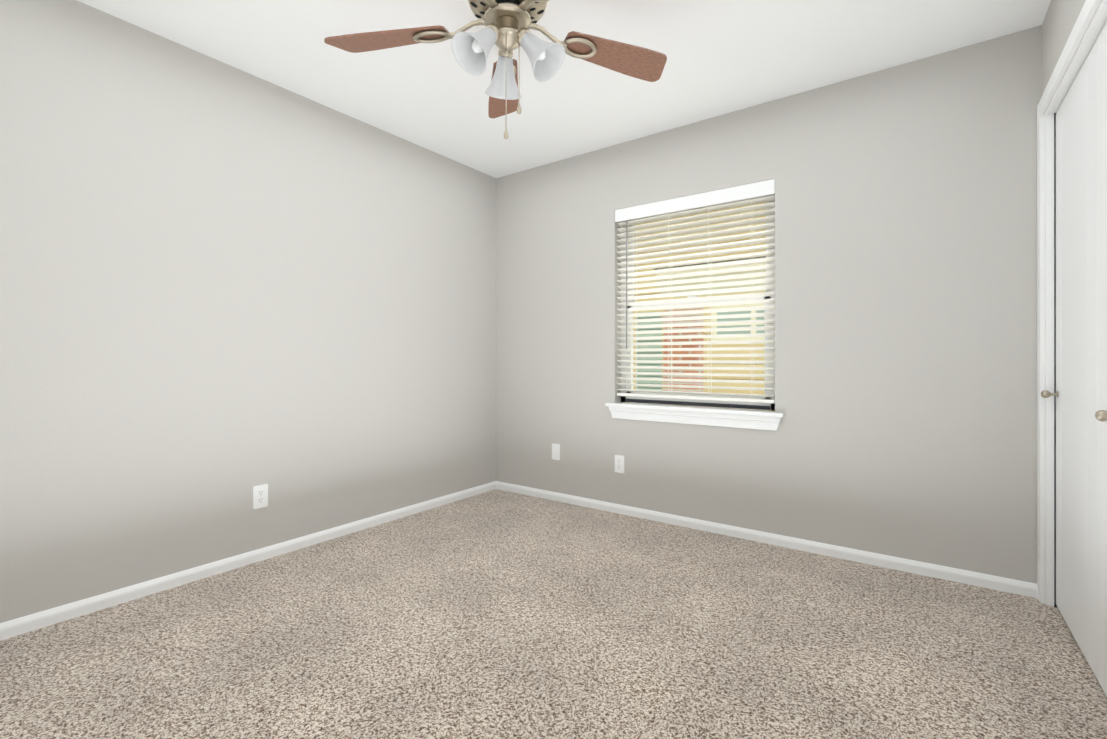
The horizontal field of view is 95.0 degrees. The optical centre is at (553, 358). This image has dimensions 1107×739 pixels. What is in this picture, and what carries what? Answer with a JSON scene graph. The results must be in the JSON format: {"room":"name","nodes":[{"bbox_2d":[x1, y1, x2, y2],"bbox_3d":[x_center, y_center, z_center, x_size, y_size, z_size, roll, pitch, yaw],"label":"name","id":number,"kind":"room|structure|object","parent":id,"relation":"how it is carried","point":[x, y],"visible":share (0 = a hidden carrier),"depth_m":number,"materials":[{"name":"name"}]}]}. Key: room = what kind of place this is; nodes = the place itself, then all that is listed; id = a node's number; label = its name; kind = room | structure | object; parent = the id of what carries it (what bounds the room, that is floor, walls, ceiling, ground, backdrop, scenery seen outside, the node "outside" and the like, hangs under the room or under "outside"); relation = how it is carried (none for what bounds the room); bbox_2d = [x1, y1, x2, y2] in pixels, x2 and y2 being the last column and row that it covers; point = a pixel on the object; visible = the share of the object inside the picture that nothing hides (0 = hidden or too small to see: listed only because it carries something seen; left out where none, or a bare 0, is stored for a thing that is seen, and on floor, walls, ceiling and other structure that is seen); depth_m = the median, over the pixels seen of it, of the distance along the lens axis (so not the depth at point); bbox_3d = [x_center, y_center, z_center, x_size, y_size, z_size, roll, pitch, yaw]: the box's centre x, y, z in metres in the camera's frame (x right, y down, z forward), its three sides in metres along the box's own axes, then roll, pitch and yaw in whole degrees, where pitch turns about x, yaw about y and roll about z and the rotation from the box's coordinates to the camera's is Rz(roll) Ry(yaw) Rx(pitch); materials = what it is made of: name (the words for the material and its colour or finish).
{"room":"empty bedroom","nodes":[
{"label":"empty bedroom","id":0,"kind":"room"},
{"bbox_2d":[0,0,495,622],"bbox_3d":[-1.493,-0.200,2.678,0.140,2.440,3.634,0,0,36],"label":"wall","id":1,"kind":"structure","parent":0,"point":[224,288],"depth_m":2.37,"materials":[{"name":"grey paint"}]},
{"bbox_2d":[0,481,495,640],"bbox_3d":[-1.431,0.991,2.632,0.014,0.058,3.354,0,0,36],"label":"baseboard","id":2,"kind":"structure","parent":1,"relation":"attached to","point":[31,622],"depth_m":2.36,"materials":[{"name":"white wood"}]},
{"bbox_2d":[253,484,267,508],"bbox_3d":[-1.482,0.698,2.568,0.007,0.115,0.070,0,0,36],"label":"duplex electrical outlet","id":3,"kind":"object","parent":1,"relation":"attached to","point":[260,496],"visible":1,"depth_m":2.56,"materials":[{"name":"white plastic"}]},
{"bbox_2d":[0,489,1106,738],"bbox_3d":[0.113,1.049,1.513,4.427,0.060,3.954,0,0,36],"label":"floor","id":4,"kind":"structure","parent":0,"point":[496,613],"depth_m":1.78,"materials":[{"name":"carpet"}]},
{"bbox_2d":[77,0,1050,177],"bbox_3d":[0.113,-1.471,1.514,4.427,0.100,3.954,0,0,36],"label":"ceiling","id":5,"kind":"structure","parent":0,"point":[725,56],"depth_m":2.38,"materials":[{"name":"white paint"}]},
{"bbox_2d":[324,0,666,138],"bbox_3d":[-0.144,-1.072,1.678,1.245,0.697,1.250,0,0,36],"label":"fan","id":6,"kind":"object","parent":5,"relation":"hanging from","point":[508,24],"visible":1,"depth_m":1.75,"materials":[{"name":"brown wood"}]},
{"bbox_2d":[496,25,1041,583],"bbox_3d":[1.219,-0.200,2.869,4.027,2.440,0.140,0,0,36],"label":"wall","id":7,"kind":"structure","parent":0,"point":[906,299],"depth_m":2.58,"materials":[{"name":"grey paint"}]},
{"bbox_2d":[552,443,559,459],"bbox_3d":[0.017,0.670,3.650,0.070,0.115,0.006,0,0,36],"label":"electrical outlet","id":8,"kind":"object","parent":7,"relation":"attached to","point":[555,451],"visible":1,"depth_m":3.65,"materials":[{"name":"white plastic"}]},
{"bbox_2d":[615,455,623,472],"bbox_3d":[0.435,0.695,3.347,0.070,0.115,0.007,0,0,36],"label":"duplex electrical outlet","id":9,"kind":"object","parent":7,"relation":"attached to","point":[619,463],"visible":1,"depth_m":3.35,"materials":[{"name":"white plastic"}]},
{"bbox_2d":[605,194,784,430],"bbox_3d":[0.844,-0.297,3.124,1.100,1.385,0.188,0,0,36],"label":"window","id":10,"kind":"structure","parent":7,"relation":"in","point":[713,403],"depth_m":3.08,"materials":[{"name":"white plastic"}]},
{"bbox_2d":[615,179,774,402],"bbox_3d":[0.832,-0.371,3.107,0.996,1.236,0.065,0,0,36],"label":"window blinds","id":11,"kind":"object","parent":10,"relation":"attached to","point":[735,193],"visible":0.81,"depth_m":3.07,"materials":[{"name":"white plastic"}]},
{"bbox_2d":[496,481,1037,597],"bbox_3d":[0.809,0.991,3.071,3.127,0.058,0.014,0,0,36],"label":"baseboard","id":12,"kind":"structure","parent":7,"relation":"attached to","point":[1014,586],"depth_m":2.68,"materials":[{"name":"white wood"}]},
{"bbox_2d":[1042,0,1101,94],"bbox_3d":[1.144,-0.201,0.766,0.120,2.440,3.354,0,0,36],"label":"wall","id":13,"kind":"structure","parent":0,"point":[1060,20],"depth_m":1.93,"materials":[{"name":"grey paint"}]},
{"bbox_2d":[1037,0,1106,606],"bbox_3d":[1.490,-0.029,1.258,0.136,2.097,2.144,0,0,36],"label":"trim","id":14,"kind":"structure","parent":13,"relation":"attached to","point":[1051,100],"depth_m":2.09,"materials":[{"name":"white wood"}]},
{"bbox_2d":[1041,22,1106,695],"bbox_3d":[1.467,0.002,1.275,0.087,2.010,2.002,0,0,36],"label":"closet doors","id":15,"kind":"structure","parent":13,"relation":"in","point":[1080,394],"depth_m":1.72,"materials":[{"name":"white wood"}]},
{"label":"outside","id":16,"kind":"structure","parent":0,"visible":0},
{"bbox_2d":[625,202,768,410],"bbox_3d":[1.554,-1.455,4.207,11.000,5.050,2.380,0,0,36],"label":"window glass","id":17,"kind":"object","parent":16,"point":[703,358],"depth_m":5.46,"materials":[{"name":"clear glass"}]}
]}

